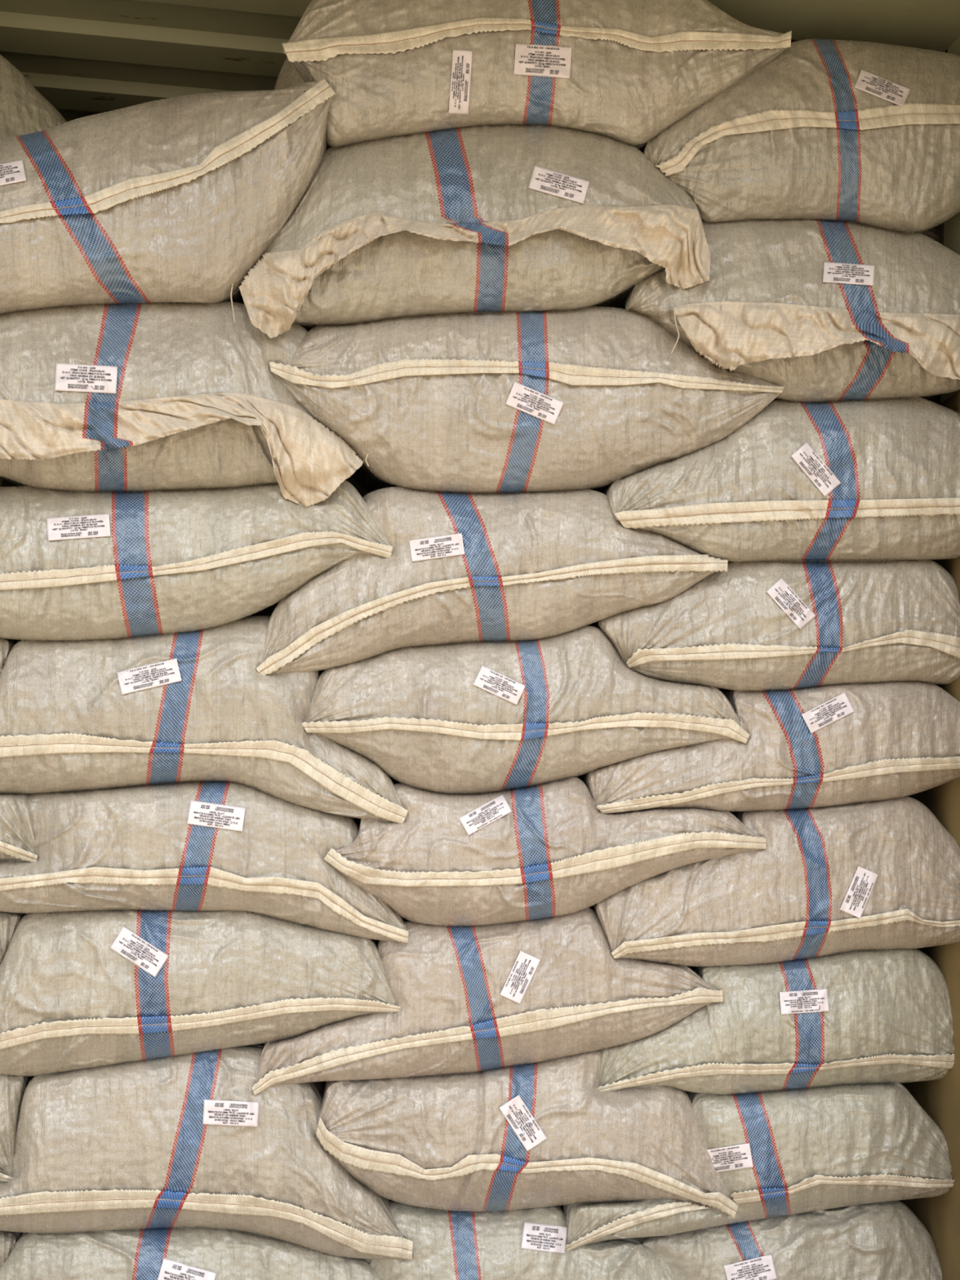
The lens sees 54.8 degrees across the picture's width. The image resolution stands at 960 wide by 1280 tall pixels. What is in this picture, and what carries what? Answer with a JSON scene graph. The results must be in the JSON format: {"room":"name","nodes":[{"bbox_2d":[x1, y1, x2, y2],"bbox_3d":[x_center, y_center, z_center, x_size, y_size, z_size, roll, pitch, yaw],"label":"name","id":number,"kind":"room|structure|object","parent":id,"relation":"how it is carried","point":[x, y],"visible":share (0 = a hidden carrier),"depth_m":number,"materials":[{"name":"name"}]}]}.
{"room":"shipping container","nodes":[
{"label":"shipping container","id":0,"kind":"room"},
{"bbox_2d":[0,477,21,641],"bbox_3d":[-1.734,-0.009,3.802,0.036,2.605,5.770,1,0,-7],"label":"wall","id":1,"kind":"structure","parent":0,"point":[3,482],"depth_m":3.19,"materials":[{"name":"green paint"}]},
{"bbox_2d":[266,476,368,616],"bbox_3d":[-0.875,0.014,6.668,2.470,2.595,0.050,1,0,-7],"label":"wall","id":2,"kind":"structure","parent":0,"point":[360,489],"depth_m":6.64,"materials":[{"name":"green paint"}]},
{"bbox_2d":[0,0,945,121],"bbox_3d":[-0.515,-1.238,3.954,2.470,0.024,5.781,1,0,-7],"label":"ceiling","id":3,"kind":"structure","parent":0,"point":[86,58],"depth_m":1.92,"materials":[{"name":"green paint"}]},
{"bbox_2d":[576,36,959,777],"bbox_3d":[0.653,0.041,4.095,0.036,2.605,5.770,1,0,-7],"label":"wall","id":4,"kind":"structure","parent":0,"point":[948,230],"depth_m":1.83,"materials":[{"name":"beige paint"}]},
{"bbox_2d":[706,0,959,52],"bbox_3d":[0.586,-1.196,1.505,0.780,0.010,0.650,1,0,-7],"label":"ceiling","id":5,"kind":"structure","parent":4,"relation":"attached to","point":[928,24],"depth_m":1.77,"materials":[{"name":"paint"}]},
{"bbox_3d":[-0.556,1.339,3.849,2.470,0.060,5.730,1,0,-7],"label":"floor","id":6,"kind":"structure","parent":0,"visible":0},
{"bbox_2d":[0,1226,382,1279],"bbox_3d":[-0.564,1.139,1.765,0.859,0.293,0.548,1,0,-7],"label":"woven sack","id":7,"kind":"object","parent":6,"relation":"on","point":[184,1253],"visible":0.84,"depth_m":1.54,"materials":[{"name":"fabric"}]},
{"bbox_2d":[0,1231,22,1266],"bbox_3d":[-0.992,1.074,1.720,0.400,0.205,0.505,1,0,-7],"label":"woven sack","id":8,"kind":"object","parent":7,"relation":"on","point":[8,1239],"visible":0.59,"depth_m":1.54,"materials":[{"name":"fabric"}]},
{"bbox_2d":[0,1043,413,1260],"bbox_3d":[-0.577,0.875,1.755,0.883,0.365,0.537,1,0,-7],"label":"woven sack","id":9,"kind":"object","parent":7,"relation":"on","point":[187,1140],"visible":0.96,"depth_m":1.52,"materials":[{"name":"fabric"}]},
{"bbox_2d":[0,1074,35,1182],"bbox_3d":[-0.964,0.808,1.711,0.396,0.197,0.518,1,0,-2],"label":"woven sack","id":10,"kind":"object","parent":9,"relation":"on","point":[12,1087],"visible":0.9,"depth_m":1.52,"materials":[{"name":"fabric"}]},
{"bbox_2d":[0,910,399,1075],"bbox_3d":[-0.587,0.592,1.747,0.860,0.291,0.531,1,0,-7],"label":"woven sack","id":11,"kind":"object","parent":9,"relation":"on","point":[79,989],"visible":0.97,"depth_m":1.52,"materials":[{"name":"fabric"}]},
{"bbox_2d":[0,911,26,964],"bbox_3d":[-0.992,0.529,1.721,0.399,0.173,0.497,1,0,-7],"label":"woven sack","id":12,"kind":"object","parent":11,"relation":"on","point":[9,922],"visible":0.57,"depth_m":1.53,"materials":[{"name":"fabric"}]},
{"bbox_2d":[0,781,408,943],"bbox_3d":[-0.585,0.369,1.742,0.888,0.277,0.530,1,0,-7],"label":"woven sack","id":13,"kind":"object","parent":11,"relation":"on","point":[192,846],"visible":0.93,"depth_m":1.52,"materials":[{"name":"fabric"}]},
{"bbox_2d":[0,793,37,862],"bbox_3d":[-0.956,0.301,1.701,0.448,0.127,0.508,1,0,-7],"label":"woven sack","id":14,"kind":"object","parent":13,"relation":"on","point":[17,839],"visible":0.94,"depth_m":1.50,"materials":[{"name":"fabric"}]},
{"bbox_2d":[0,615,408,823],"bbox_3d":[-0.585,0.129,1.753,0.883,0.352,0.547,1,0,-7],"label":"woven sack","id":15,"kind":"object","parent":13,"relation":"on","point":[82,715],"visible":0.98,"depth_m":1.52,"materials":[{"name":"fabric"}]},
{"bbox_2d":[0,638,18,673],"bbox_3d":[-1.000,0.097,1.716,0.389,0.214,0.516,1,0,-7],"label":"woven sack","id":16,"kind":"object","parent":15,"relation":"on","point":[6,645],"visible":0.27,"depth_m":1.53,"materials":[{"name":"fabric"}]},
{"bbox_2d":[0,480,392,640],"bbox_3d":[-0.595,-0.141,1.746,0.844,0.292,0.542,1,0,-7],"label":"woven sack","id":17,"kind":"object","parent":15,"relation":"on","point":[75,566],"visible":0.97,"depth_m":1.51,"materials":[{"name":"fabric"}]},
{"bbox_2d":[0,301,368,507],"bbox_3d":[-0.605,-0.409,1.716,0.801,0.359,0.595,1,0,-7],"label":"woven sack","id":18,"kind":"object","parent":17,"relation":"on","point":[146,396],"visible":0.95,"depth_m":1.50,"materials":[{"name":"fabric"}]},
{"bbox_2d":[0,78,335,314],"bbox_3d":[-0.633,-0.733,1.724,0.730,0.423,0.556,1,0,-7],"label":"woven sack","id":19,"kind":"object","parent":18,"relation":"on","point":[174,199],"visible":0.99,"depth_m":1.49,"materials":[{"name":"fabric"}]},
{"bbox_2d":[0,54,66,138],"bbox_3d":[-1.058,-0.920,1.860,0.651,0.452,0.487,1,0,-7],"label":"woven sack","id":20,"kind":"object","parent":19,"relation":"on","point":[24,110],"visible":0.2,"depth_m":1.69,"materials":[{"name":"fabric"}]},
{"bbox_2d":[364,1199,679,1279],"bbox_3d":[0.036,1.173,1.847,0.692,0.350,0.560,1,0,-7],"label":"woven sack","id":21,"kind":"object","parent":6,"relation":"on","point":[530,1243],"visible":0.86,"depth_m":1.61,"materials":[{"name":"fabric"}]},
{"bbox_2d":[315,1049,738,1219],"bbox_3d":[0.065,0.880,1.829,0.756,0.293,0.552,1,0,-7],"label":"woven sack","id":22,"kind":"object","parent":21,"relation":"on","point":[543,1134],"visible":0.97,"depth_m":1.58,"materials":[{"name":"fabric"}]},
{"bbox_2d":[251,906,723,1095],"bbox_3d":[0.006,0.622,1.820,0.831,0.299,0.555,1,0,-7],"label":"woven sack","id":23,"kind":"object","parent":22,"relation":"on","point":[469,998],"visible":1,"depth_m":1.58,"materials":[{"name":"fabric"}]},
{"bbox_2d":[323,776,766,925],"bbox_3d":[0.100,0.372,1.818,0.784,0.265,0.540,1,0,-7],"label":"woven sack","id":24,"kind":"object","parent":23,"relation":"on","point":[546,850],"visible":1,"depth_m":1.57,"materials":[{"name":"fabric"}]},
{"bbox_2d":[302,625,750,794],"bbox_3d":[0.063,0.124,1.825,0.785,0.304,0.536,1,0,-7],"label":"woven sack","id":25,"kind":"object","parent":24,"relation":"on","point":[470,717],"visible":1,"depth_m":1.58,"materials":[{"name":"fabric"}]},
{"bbox_2d":[256,486,728,675],"bbox_3d":[0.008,-0.105,1.825,0.841,0.350,0.564,1,0,-7],"label":"woven sack","id":26,"kind":"object","parent":25,"relation":"on","point":[461,566],"visible":0.97,"depth_m":1.57,"materials":[{"name":"fabric"}]},
{"bbox_2d":[269,306,784,493],"bbox_3d":[0.068,-0.434,1.834,0.904,0.353,0.550,1,0,-7],"label":"woven sack","id":27,"kind":"object","parent":26,"relation":"on","point":[592,397],"visible":0.96,"depth_m":1.58,"materials":[{"name":"fabric"}]},
{"bbox_2d":[230,124,711,338],"bbox_3d":[-0.027,-0.719,1.794,0.826,0.456,0.595,1,0,-7],"label":"woven sack","id":28,"kind":"object","parent":27,"relation":"on","point":[485,218],"visible":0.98,"depth_m":1.57,"materials":[{"name":"fabric"}]},
{"bbox_2d":[274,57,304,89],"bbox_3d":[-0.215,-1.013,1.979,0.475,0.459,0.482,1,0,-7],"label":"woven sack","id":29,"kind":"object","parent":28,"relation":"on","point":[288,77],"visible":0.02,"depth_m":1.78,"materials":[{"name":"fabric"}]},
{"bbox_2d":[281,0,791,152],"bbox_3d":[0.086,-1.042,1.829,0.896,0.395,0.542,1,0,-7],"label":"woven sack","id":30,"kind":"object","parent":28,"relation":"on","point":[625,71],"visible":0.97,"depth_m":1.58,"materials":[{"name":"fabric"}]},
{"bbox_2d":[563,1082,954,1250],"bbox_3d":[0.507,0.952,1.878,0.767,0.273,0.526,1,0,-7],"label":"woven sack","id":31,"kind":"object","parent":21,"relation":"on","point":[775,1153],"visible":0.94,"depth_m":1.65,"materials":[{"name":"fabric"}]},
{"bbox_2d":[597,948,955,1094],"bbox_3d":[0.544,0.703,1.893,0.724,0.267,0.533,1,0,-7],"label":"woven sack","id":32,"kind":"object","parent":31,"relation":"on","point":[868,1016],"visible":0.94,"depth_m":1.66,"materials":[{"name":"fabric"}]},
{"bbox_2d":[590,795,959,966],"bbox_3d":[0.552,0.441,1.887,0.754,0.309,0.539,1,0,-7],"label":"woven sack","id":33,"kind":"object","parent":32,"relation":"on","point":[883,874],"visible":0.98,"depth_m":1.65,"materials":[{"name":"fabric"}]},
{"bbox_2d":[582,680,959,813],"bbox_3d":[0.591,0.190,1.897,0.860,0.251,0.529,1,0,-7],"label":"woven sack","id":34,"kind":"object","parent":33,"relation":"on","point":[837,744],"visible":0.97,"depth_m":1.66,"materials":[{"name":"fabric"}]},
{"bbox_2d":[586,560,959,691],"bbox_3d":[0.565,-0.034,1.891,0.752,0.258,0.528,1,0,-7],"label":"woven sack","id":35,"kind":"object","parent":34,"relation":"on","point":[757,625],"visible":0.97,"depth_m":1.66,"materials":[{"name":"fabric"}]},
{"bbox_2d":[600,396,959,561],"bbox_3d":[0.620,-0.305,1.898,0.844,0.333,0.556,1,0,-7],"label":"woven sack","id":36,"kind":"object","parent":35,"relation":"on","point":[870,479],"visible":0.99,"depth_m":1.65,"materials":[{"name":"fabric"}]},
{"bbox_2d":[620,219,959,402],"bbox_3d":[0.637,-0.625,1.895,0.806,0.369,0.609,1,0,-7],"label":"woven sack","id":37,"kind":"object","parent":36,"relation":"on","point":[820,310],"visible":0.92,"depth_m":1.66,"materials":[{"name":"fabric"}]},
{"bbox_2d":[643,39,959,233],"bbox_3d":[0.666,-0.950,1.925,0.805,0.389,0.555,1,0,-7],"label":"woven sack","id":38,"kind":"object","parent":37,"relation":"on","point":[868,133],"visible":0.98,"depth_m":1.67,"materials":[{"name":"fabric"}]},
{"bbox_2d":[920,226,940,243],"bbox_3d":[0.875,-0.828,2.129,0.330,0.232,0.454,1,0,-7],"label":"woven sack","id":39,"kind":"object","parent":37,"relation":"on","point":[933,233],"visible":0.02,"depth_m":1.92,"materials":[{"name":"fabric"}]},
{"bbox_2d":[640,1200,942,1279],"bbox_3d":[0.525,1.221,1.909,0.770,0.342,0.550,1,0,-7],"label":"woven sack","id":40,"kind":"object","parent":6,"relation":"on","point":[883,1240],"visible":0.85,"depth_m":1.68,"materials":[{"name":"fabric"}]},
{"bbox_2d":[898,389,959,1279],"bbox_3d":[0.768,0.429,2.750,0.040,1.805,3.031,1,0,-7],"label":"wall","id":41,"kind":"structure","parent":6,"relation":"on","point":[940,1099],"depth_m":1.73,"materials":[{"name":"beige metal"}]}
]}

